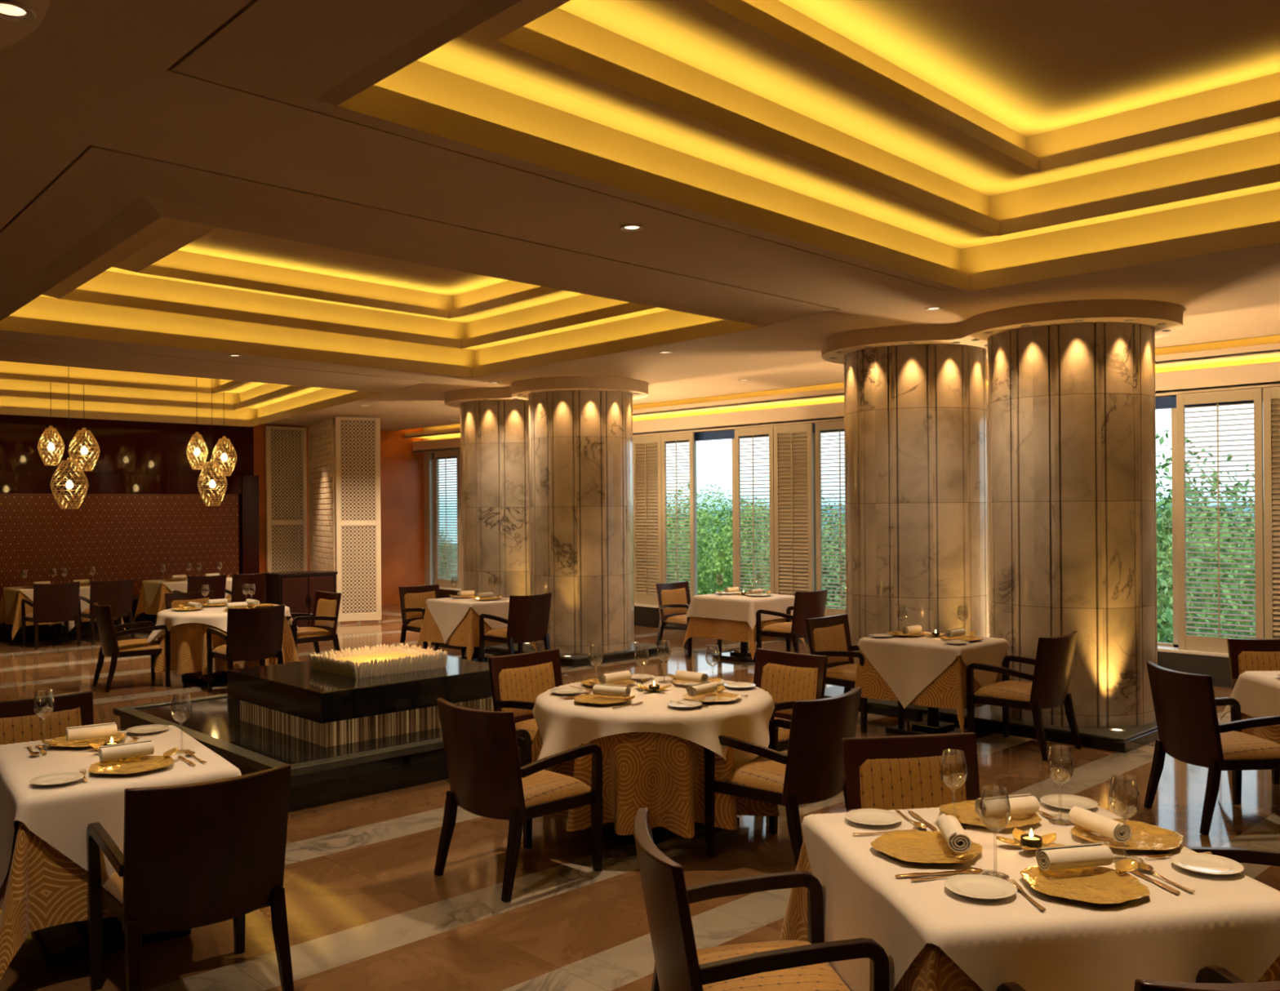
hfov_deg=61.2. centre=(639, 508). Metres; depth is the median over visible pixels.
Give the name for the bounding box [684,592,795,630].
tablecloth
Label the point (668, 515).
tree
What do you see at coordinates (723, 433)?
window
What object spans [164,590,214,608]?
armchair
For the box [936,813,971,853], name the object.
rolled napkin
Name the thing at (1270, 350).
recessed ceiling
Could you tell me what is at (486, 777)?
armchair
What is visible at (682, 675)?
rolled napkin
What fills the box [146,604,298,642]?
tablecloth
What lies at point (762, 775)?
seat cushion
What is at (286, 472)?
lattice screen
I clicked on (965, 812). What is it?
charger plate
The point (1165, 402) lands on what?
window
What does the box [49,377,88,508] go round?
pendant lantern
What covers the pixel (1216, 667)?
baseboard
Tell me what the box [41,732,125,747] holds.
charger plate
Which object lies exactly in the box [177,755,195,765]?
knife
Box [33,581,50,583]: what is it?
rolled napkin
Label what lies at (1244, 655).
armchair
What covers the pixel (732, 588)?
rolled napkin
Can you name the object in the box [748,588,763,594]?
rolled napkin
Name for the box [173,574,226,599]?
armchair
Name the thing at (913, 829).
fork
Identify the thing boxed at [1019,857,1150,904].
charger plate
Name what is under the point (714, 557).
tree
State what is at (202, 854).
armchair
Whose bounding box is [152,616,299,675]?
tablecloth
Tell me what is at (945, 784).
wine glass
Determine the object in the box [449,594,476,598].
charger plate
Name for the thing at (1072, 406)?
marble column
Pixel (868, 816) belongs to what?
plate
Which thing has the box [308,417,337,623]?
slatted panel
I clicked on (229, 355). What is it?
recessed light
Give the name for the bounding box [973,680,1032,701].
seat cushion
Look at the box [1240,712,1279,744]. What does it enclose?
tablecloth
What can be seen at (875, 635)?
plate
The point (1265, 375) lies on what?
recessed ceiling
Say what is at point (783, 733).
seat cushion
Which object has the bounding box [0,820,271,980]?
tablecloth
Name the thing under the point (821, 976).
seat cushion
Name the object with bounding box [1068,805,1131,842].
rolled napkin
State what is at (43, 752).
knife
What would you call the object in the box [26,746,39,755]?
spoon
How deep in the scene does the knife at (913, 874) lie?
3.06 m
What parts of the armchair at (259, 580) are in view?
armrest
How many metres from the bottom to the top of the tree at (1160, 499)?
16.830 m
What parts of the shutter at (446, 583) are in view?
tilt rod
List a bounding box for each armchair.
[0,690,93,745]
[21,581,80,648]
[78,578,134,644]
[86,763,293,990]
[92,602,170,693]
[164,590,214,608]
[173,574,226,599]
[206,604,284,690]
[225,572,269,603]
[290,590,341,662]
[398,584,465,657]
[434,697,603,902]
[479,592,551,662]
[488,648,562,746]
[632,807,888,990]
[655,581,721,657]
[703,686,862,867]
[753,648,827,751]
[755,588,827,653]
[805,613,904,732]
[842,732,980,812]
[966,631,1081,760]
[996,965,1279,990]
[1143,661,1279,835]
[1186,846,1279,866]
[1226,638,1279,784]
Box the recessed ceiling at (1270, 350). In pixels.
[404,342,1279,438]
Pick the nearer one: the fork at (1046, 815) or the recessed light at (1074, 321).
the fork at (1046, 815)
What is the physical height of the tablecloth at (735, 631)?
0.677 m
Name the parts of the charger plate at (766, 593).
dish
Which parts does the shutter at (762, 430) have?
tilt rod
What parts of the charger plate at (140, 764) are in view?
dish, handle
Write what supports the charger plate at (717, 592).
on the tablecloth at (739, 607)
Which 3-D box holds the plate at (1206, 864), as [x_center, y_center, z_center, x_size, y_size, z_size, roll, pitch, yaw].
[1.623,1.022,3.099,0.188,0.016,0.188,0,0,-9]
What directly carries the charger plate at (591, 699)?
on the tablecloth at (563, 725)
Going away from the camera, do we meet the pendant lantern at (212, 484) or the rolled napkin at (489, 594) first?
the rolled napkin at (489, 594)
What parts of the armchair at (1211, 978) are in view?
armrest, backrest, armrest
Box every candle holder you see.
[88,737,137,751]
[636,680,671,692]
[735,591,749,595]
[923,630,944,637]
[995,827,1064,850]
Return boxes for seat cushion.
[25,612,32,617]
[80,608,89,613]
[99,871,123,904]
[117,638,160,651]
[211,644,226,654]
[291,626,332,638]
[406,618,422,627]
[484,626,506,637]
[515,718,537,740]
[521,769,591,807]
[664,614,687,624]
[696,940,850,990]
[718,757,786,793]
[761,622,791,633]
[774,717,790,742]
[826,663,857,680]
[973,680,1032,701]
[1220,731,1279,759]
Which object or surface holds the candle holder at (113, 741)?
on the tablecloth at (60, 815)
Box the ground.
[439,544,1169,635]
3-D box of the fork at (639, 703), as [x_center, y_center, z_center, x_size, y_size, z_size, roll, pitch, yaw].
[-0.064,1.041,5.722,0.216,0.009,0.022,0,0,-44]
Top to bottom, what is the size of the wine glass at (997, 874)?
0.250 m
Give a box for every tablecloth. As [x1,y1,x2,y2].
[0,591,125,640]
[0,724,241,888]
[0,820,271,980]
[3,585,89,631]
[133,582,231,622]
[142,577,231,607]
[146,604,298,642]
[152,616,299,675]
[417,606,537,660]
[426,596,509,643]
[531,728,780,838]
[532,676,774,764]
[681,616,806,660]
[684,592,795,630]
[778,837,1279,990]
[801,801,1279,990]
[853,648,1017,733]
[857,631,1008,708]
[1220,671,1279,726]
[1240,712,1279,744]
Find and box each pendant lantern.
[37,397,64,465]
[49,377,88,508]
[69,384,100,471]
[186,377,208,469]
[197,378,226,506]
[211,391,236,475]
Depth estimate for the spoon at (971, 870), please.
3.05 m
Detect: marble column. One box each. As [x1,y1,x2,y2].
[460,400,529,597]
[528,390,634,653]
[844,343,989,702]
[987,321,1157,728]
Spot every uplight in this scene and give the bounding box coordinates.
[562,655,573,657]
[1108,728,1125,733]
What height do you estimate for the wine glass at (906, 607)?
0.250 m
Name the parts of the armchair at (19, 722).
backrest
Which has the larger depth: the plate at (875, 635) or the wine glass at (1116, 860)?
the plate at (875, 635)
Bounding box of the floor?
[0,604,1279,990]
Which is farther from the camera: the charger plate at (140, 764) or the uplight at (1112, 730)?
the uplight at (1112, 730)
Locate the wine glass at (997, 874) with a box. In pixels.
[979,786,1010,880]
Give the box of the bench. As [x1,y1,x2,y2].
[0,595,156,639]
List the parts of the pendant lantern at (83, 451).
cord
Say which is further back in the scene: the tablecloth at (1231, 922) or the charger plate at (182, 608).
the charger plate at (182, 608)
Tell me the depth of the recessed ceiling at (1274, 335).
13.72 m
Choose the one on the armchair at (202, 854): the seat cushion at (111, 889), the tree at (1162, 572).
the seat cushion at (111, 889)
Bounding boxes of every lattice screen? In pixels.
[265,426,306,573]
[335,417,381,624]
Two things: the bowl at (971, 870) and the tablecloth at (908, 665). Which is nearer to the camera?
the bowl at (971, 870)
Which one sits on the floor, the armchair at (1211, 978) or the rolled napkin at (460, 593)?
the armchair at (1211, 978)
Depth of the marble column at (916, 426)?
9.38 m
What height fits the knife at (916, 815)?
0.007 m
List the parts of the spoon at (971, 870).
handle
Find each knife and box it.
[36,744,46,755]
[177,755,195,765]
[894,870,961,878]
[907,810,937,831]
[1061,818,1126,824]
[1130,870,1180,893]
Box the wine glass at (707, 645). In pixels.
[705,644,719,666]
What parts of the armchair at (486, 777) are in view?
leg, backrest, leg, armrest, seat frame, leg, armrest, leg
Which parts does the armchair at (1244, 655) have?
armrest, backrest, leg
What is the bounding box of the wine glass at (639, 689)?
[634,645,648,690]
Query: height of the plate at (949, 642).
0.016 m
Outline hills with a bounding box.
[670,503,1254,549]
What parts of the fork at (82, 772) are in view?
handle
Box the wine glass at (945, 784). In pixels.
[940,749,967,830]
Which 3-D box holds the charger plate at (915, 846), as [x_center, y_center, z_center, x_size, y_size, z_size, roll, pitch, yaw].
[0.874,1.012,3.257,0.313,0.050,0.364,0,0,-26]
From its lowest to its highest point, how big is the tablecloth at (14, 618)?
0.677 m
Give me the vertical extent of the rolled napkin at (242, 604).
0.060 m
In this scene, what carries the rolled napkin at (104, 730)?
on the charger plate at (60, 742)
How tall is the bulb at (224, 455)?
0.335 m
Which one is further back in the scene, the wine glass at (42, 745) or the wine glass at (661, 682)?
the wine glass at (661, 682)
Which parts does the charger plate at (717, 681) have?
handle, dish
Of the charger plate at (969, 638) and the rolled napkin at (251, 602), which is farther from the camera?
the rolled napkin at (251, 602)
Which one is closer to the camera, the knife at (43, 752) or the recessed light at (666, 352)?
the knife at (43, 752)
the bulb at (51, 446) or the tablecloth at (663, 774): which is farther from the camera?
the bulb at (51, 446)
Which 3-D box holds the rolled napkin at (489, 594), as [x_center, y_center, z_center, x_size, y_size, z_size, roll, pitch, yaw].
[-1.800,1.006,12.579,0.202,0.060,0.068,0,0,-44]
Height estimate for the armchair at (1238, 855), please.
0.871 m
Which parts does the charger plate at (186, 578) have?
dish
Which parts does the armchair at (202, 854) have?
leg, armrest, leg, seat frame, backrest, leg, leg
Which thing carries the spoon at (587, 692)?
on the tablecloth at (563, 725)
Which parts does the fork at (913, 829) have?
handle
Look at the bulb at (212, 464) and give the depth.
16.52 m
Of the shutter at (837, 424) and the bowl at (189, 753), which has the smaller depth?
the bowl at (189, 753)
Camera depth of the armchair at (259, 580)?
16.32 m
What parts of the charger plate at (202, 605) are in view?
dish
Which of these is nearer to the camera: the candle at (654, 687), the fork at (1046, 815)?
the fork at (1046, 815)
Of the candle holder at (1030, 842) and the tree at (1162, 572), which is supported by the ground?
the tree at (1162, 572)
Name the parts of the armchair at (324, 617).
armrest, armrest, seat frame, leg, backrest, leg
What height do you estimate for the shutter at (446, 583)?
2.580 m
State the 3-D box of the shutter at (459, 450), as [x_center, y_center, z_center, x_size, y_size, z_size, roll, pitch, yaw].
[-3.038,0.202,19.801,0.056,2.580,0.890,0,0,-44]
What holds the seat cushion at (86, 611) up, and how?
on the armchair at (118, 594)
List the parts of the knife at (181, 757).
blade, handle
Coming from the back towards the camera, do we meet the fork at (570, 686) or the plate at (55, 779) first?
the fork at (570, 686)
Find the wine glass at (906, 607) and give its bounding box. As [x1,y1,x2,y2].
[897,607,907,637]
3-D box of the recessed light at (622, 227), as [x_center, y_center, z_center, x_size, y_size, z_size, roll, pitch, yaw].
[-0.044,-1.527,5.885,0.130,0.011,0.130,0,0,-44]
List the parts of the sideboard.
door, door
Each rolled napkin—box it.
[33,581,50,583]
[66,722,117,741]
[72,579,89,583]
[98,739,154,761]
[171,574,186,579]
[187,601,201,608]
[204,573,219,576]
[207,598,227,604]
[226,601,247,608]
[245,599,259,604]
[457,590,475,596]
[476,591,493,598]
[592,683,631,697]
[598,670,631,684]
[675,670,708,683]
[686,680,717,697]
[724,586,738,592]
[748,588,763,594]
[901,624,921,634]
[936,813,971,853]
[944,627,965,637]
[974,793,1039,817]
[1035,842,1113,871]
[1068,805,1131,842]
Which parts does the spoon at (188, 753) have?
handle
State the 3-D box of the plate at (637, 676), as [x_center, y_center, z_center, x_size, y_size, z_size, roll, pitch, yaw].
[-0.009,1.035,6.635,0.188,0.016,0.188,0,0,-44]
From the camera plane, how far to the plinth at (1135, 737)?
8.36 m
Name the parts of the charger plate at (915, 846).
handle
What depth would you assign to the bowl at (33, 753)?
4.67 m
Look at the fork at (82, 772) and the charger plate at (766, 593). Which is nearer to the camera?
the fork at (82, 772)
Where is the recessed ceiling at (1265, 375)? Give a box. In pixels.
[412,361,1279,453]
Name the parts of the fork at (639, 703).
handle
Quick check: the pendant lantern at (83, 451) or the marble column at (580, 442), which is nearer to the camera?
the marble column at (580, 442)
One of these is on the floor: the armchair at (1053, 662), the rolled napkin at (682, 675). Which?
the armchair at (1053, 662)
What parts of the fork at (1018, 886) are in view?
handle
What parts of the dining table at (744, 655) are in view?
plate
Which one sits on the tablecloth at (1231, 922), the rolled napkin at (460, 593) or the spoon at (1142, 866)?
the spoon at (1142, 866)
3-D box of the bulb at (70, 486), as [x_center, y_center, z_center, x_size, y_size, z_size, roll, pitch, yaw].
[-7.983,-0.465,15.140,0.090,0.385,0.088,0,0,-44]
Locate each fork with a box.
[80,768,87,782]
[126,732,138,739]
[569,685,591,690]
[612,702,644,708]
[852,828,918,835]
[1006,879,1045,910]
[1038,810,1056,817]
[1142,851,1212,857]
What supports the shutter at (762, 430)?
attached to the window at (723, 433)
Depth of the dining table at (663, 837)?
5.85 m
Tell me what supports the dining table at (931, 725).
on the floor
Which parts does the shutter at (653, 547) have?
tilt rod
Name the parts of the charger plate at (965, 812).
handle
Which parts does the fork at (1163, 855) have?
handle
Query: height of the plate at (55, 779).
0.016 m
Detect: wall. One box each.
[253,423,424,605]
[423,334,1279,631]
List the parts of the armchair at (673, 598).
leg, backrest, armrest, seat frame, leg, leg, leg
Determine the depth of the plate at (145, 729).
5.17 m
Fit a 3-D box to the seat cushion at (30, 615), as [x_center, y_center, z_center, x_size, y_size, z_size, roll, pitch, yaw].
[-8.031,1.429,14.744,0.512,0.084,0.480,0,0,-44]
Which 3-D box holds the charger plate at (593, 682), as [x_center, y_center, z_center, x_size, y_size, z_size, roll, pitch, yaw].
[-0.199,1.021,6.403,0.313,0.050,0.364,0,0,29]
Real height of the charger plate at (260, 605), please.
0.050 m
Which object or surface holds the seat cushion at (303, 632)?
on the armchair at (324, 617)
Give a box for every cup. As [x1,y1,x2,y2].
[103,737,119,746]
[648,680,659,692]
[931,630,939,637]
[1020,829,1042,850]
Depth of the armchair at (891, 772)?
4.39 m
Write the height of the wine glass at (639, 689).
0.250 m
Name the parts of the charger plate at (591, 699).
handle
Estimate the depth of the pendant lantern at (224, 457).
16.78 m
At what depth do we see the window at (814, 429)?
14.46 m
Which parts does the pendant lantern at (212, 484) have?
cord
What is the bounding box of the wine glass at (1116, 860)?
[1108,773,1140,863]
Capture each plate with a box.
[29,772,84,785]
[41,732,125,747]
[88,746,177,774]
[125,724,168,733]
[164,577,187,581]
[170,604,203,611]
[197,602,226,606]
[223,604,257,611]
[246,603,275,607]
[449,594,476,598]
[474,594,502,600]
[550,687,583,694]
[573,693,635,705]
[580,678,635,686]
[630,673,653,679]
[666,700,702,708]
[667,673,725,686]
[681,684,741,702]
[715,591,741,594]
[723,682,755,688]
[745,591,773,596]
[844,808,902,825]
[869,633,893,637]
[870,831,982,863]
[885,631,926,636]
[939,631,982,641]
[939,800,1041,829]
[942,640,968,644]
[944,874,1017,899]
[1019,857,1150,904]
[1040,794,1097,809]
[1071,819,1183,850]
[1169,853,1244,875]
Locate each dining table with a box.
[181,671,227,685]
[458,646,492,662]
[584,817,739,850]
[712,641,755,662]
[885,706,981,735]
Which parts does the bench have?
seat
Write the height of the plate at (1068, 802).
0.016 m
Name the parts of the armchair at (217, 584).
armrest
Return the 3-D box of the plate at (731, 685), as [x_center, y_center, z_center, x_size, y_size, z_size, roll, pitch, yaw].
[0.578,1.031,6.283,0.188,0.016,0.188,0,0,-44]
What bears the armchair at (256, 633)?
on the floor
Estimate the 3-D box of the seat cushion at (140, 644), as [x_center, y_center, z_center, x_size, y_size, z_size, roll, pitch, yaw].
[-5.244,1.407,11.242,0.480,0.084,0.512,0,0,-39]
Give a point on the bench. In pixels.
(6, 630)
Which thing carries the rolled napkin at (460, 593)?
on the charger plate at (451, 596)
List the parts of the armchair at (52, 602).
leg, armrest, leg, seat frame, backrest, leg, leg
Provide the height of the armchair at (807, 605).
0.871 m
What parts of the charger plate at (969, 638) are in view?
dish, handle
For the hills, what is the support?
on the ground
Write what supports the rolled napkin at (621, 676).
on the charger plate at (593, 682)
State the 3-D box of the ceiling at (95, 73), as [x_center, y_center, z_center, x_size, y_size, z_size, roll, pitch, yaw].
[-2.111,-1.513,7.824,14.200,0.001,22.200,0,0,-44]
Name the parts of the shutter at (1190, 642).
tilt rod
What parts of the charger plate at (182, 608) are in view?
dish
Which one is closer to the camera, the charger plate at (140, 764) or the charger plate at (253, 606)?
the charger plate at (140, 764)
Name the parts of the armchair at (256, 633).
leg, armrest, leg, seat frame, backrest, leg, leg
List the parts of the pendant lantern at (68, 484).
cord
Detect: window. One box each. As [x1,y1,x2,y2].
[432,452,456,584]
[666,428,768,595]
[813,422,844,591]
[1155,394,1253,647]
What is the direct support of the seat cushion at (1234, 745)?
on the armchair at (1189, 730)
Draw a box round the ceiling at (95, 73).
[0,0,1279,430]
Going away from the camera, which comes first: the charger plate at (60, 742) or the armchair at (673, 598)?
the charger plate at (60, 742)
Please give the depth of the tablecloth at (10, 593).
15.15 m
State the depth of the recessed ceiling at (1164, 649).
10.93 m
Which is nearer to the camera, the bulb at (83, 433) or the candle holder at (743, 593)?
the candle holder at (743, 593)
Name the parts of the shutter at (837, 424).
tilt rod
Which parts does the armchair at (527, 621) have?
leg, armrest, leg, seat frame, leg, backrest, leg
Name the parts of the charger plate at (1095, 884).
handle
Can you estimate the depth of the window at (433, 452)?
21.07 m
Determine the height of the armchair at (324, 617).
0.871 m
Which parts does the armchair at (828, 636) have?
backrest, armrest, seat frame, leg, armrest, leg, leg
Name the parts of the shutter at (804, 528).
tilt rod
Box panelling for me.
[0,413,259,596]
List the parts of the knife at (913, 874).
handle, blade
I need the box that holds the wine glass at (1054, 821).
[1046,744,1074,826]
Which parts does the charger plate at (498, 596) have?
dish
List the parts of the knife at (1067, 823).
blade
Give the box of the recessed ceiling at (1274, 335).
[401,334,1278,430]
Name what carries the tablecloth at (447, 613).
on the tablecloth at (466, 633)
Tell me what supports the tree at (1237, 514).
on the ground
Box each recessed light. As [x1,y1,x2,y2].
[0,0,35,22]
[227,354,242,356]
[619,224,644,231]
[658,351,671,353]
[924,306,942,311]
[1073,320,1083,322]
[1124,319,1134,321]
[1156,323,1166,325]
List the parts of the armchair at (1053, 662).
leg, armrest, seat frame, leg, armrest, leg, backrest, leg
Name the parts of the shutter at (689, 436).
tilt rod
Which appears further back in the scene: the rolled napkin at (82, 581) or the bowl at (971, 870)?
the rolled napkin at (82, 581)
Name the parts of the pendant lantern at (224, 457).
cord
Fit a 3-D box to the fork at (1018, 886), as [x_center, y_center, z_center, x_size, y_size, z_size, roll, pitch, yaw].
[1.033,1.033,2.892,0.022,0.009,0.216,0,0,-3]
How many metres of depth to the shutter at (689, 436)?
16.02 m
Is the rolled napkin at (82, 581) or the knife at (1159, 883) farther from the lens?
the rolled napkin at (82, 581)
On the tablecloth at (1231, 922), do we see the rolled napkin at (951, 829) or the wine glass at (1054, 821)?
the wine glass at (1054, 821)
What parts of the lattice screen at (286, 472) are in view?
pierced panel, pierced panel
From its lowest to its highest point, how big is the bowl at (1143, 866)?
0.011 m
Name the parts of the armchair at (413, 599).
leg, seat frame, armrest, backrest, leg, leg, leg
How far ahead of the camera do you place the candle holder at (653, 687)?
6.18 m
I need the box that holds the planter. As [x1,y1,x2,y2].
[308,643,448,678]
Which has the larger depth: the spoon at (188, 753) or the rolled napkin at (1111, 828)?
the spoon at (188, 753)
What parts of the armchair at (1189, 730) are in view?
leg, backrest, leg, armrest, leg, seat frame, armrest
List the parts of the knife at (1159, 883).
blade, handle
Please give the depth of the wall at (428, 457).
14.96 m
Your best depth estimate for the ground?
304.36 m
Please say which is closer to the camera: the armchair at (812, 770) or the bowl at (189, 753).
the bowl at (189, 753)
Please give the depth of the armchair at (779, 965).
2.97 m
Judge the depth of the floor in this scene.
5.41 m
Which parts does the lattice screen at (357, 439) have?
pierced panel, pierced panel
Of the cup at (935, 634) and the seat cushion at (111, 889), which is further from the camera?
the cup at (935, 634)
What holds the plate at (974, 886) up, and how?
on the tablecloth at (1231, 922)
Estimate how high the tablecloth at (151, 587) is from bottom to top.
0.610 m
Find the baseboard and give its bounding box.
[439,589,1231,688]
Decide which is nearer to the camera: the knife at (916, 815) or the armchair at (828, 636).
the knife at (916, 815)
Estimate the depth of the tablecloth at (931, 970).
2.82 m
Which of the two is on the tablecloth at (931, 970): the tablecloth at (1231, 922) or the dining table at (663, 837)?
the tablecloth at (1231, 922)
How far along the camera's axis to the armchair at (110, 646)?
11.04 m
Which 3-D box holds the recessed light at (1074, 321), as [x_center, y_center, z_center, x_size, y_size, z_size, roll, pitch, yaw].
[3.315,-1.419,8.181,0.070,0.011,0.070,0,0,-44]
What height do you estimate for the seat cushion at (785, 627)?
0.084 m
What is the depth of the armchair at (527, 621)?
11.91 m
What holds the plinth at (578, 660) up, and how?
on the floor
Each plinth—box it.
[431,642,668,667]
[823,685,1159,753]
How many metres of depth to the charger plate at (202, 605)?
11.93 m
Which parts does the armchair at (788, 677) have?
seat frame, armrest, backrest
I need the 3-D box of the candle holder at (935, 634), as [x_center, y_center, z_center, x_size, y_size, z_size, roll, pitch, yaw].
[2.360,0.998,8.669,0.188,0.059,0.196,0,0,29]
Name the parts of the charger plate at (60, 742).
handle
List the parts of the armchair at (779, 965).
leg, backrest, armrest, armrest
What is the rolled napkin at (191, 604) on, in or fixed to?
on the charger plate at (182, 608)
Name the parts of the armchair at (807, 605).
leg, armrest, seat frame, leg, armrest, leg, backrest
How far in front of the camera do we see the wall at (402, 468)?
20.72 m
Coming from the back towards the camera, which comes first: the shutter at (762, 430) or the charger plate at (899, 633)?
the shutter at (762, 430)
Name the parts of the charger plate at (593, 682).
handle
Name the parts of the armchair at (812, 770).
leg, armrest, leg, seat frame, armrest, leg, backrest, leg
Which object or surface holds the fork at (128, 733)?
on the tablecloth at (60, 815)
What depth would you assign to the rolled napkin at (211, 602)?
11.90 m
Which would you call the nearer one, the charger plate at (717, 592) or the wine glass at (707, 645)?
the wine glass at (707, 645)
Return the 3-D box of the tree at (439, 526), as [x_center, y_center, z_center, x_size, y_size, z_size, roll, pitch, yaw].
[-14.465,7.835,63.972,7.517,16.170,7.861,0,0,-11]
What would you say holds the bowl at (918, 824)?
on the spoon at (918, 824)
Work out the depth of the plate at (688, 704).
5.71 m
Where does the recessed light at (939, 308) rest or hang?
in the ceiling at (95, 73)
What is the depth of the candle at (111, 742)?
4.76 m
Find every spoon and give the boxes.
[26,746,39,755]
[184,751,206,763]
[560,691,591,698]
[895,810,927,828]
[910,867,982,880]
[1137,862,1195,892]
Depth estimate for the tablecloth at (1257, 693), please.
6.59 m
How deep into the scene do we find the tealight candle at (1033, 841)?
3.29 m
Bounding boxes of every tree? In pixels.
[439,526,457,579]
[666,481,769,595]
[666,491,745,594]
[671,484,769,594]
[715,490,845,608]
[1155,426,1264,643]
[1155,488,1242,623]
[1156,497,1254,637]
[1156,514,1264,639]
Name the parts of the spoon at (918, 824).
handle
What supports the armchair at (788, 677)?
on the floor
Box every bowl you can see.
[29,751,39,755]
[184,751,195,755]
[582,691,591,694]
[913,822,927,828]
[961,867,982,874]
[1137,862,1153,871]
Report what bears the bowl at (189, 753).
on the spoon at (188, 753)
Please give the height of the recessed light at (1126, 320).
0.011 m
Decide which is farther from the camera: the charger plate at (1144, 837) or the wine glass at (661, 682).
the wine glass at (661, 682)
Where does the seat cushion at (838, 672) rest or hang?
on the armchair at (828, 636)
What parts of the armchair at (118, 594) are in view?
leg, armrest, leg, seat frame, backrest, leg, leg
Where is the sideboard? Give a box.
[264,570,337,627]
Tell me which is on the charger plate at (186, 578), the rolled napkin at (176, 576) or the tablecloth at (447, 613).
the rolled napkin at (176, 576)
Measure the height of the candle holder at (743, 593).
0.059 m
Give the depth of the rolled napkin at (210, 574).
16.89 m
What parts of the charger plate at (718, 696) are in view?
dish, handle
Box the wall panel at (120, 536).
[0,493,239,603]
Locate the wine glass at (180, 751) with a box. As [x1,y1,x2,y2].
[170,693,191,753]
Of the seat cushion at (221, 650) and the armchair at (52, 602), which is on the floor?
the armchair at (52, 602)
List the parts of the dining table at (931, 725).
plate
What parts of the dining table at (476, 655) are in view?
plate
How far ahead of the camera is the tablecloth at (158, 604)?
16.32 m
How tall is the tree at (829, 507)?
16.335 m
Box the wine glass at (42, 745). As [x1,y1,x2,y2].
[33,689,54,748]
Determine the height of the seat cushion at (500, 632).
0.084 m
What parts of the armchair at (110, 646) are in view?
leg, backrest, leg, armrest, seat frame, armrest, leg, leg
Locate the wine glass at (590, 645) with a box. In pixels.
[588,644,603,688]
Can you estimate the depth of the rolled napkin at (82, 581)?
15.59 m
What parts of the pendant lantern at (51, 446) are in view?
cord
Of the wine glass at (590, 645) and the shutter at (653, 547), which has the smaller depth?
the wine glass at (590, 645)
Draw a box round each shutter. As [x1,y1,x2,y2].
[434,449,460,588]
[458,449,461,588]
[632,434,662,605]
[661,431,695,600]
[734,426,774,594]
[773,422,813,595]
[814,420,845,617]
[986,408,989,631]
[1176,387,1264,653]
[1262,386,1279,639]
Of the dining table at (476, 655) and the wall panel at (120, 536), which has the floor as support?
the dining table at (476, 655)
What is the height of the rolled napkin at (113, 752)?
0.060 m
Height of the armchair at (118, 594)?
0.871 m
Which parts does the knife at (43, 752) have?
blade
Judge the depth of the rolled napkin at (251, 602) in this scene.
11.82 m
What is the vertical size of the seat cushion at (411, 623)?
0.084 m
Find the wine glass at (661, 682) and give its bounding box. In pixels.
[657,640,671,683]
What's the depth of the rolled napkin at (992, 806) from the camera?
3.56 m
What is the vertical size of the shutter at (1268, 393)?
2.580 m
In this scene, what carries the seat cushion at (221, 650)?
on the armchair at (256, 633)
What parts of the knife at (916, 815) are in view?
handle, blade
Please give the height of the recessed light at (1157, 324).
0.011 m
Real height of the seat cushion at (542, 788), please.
0.084 m
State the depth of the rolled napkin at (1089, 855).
3.03 m
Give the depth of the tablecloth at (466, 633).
12.26 m
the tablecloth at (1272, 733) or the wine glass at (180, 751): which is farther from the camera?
the tablecloth at (1272, 733)
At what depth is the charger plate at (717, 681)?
6.46 m
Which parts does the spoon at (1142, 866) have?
handle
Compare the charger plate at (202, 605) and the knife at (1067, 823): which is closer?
the knife at (1067, 823)

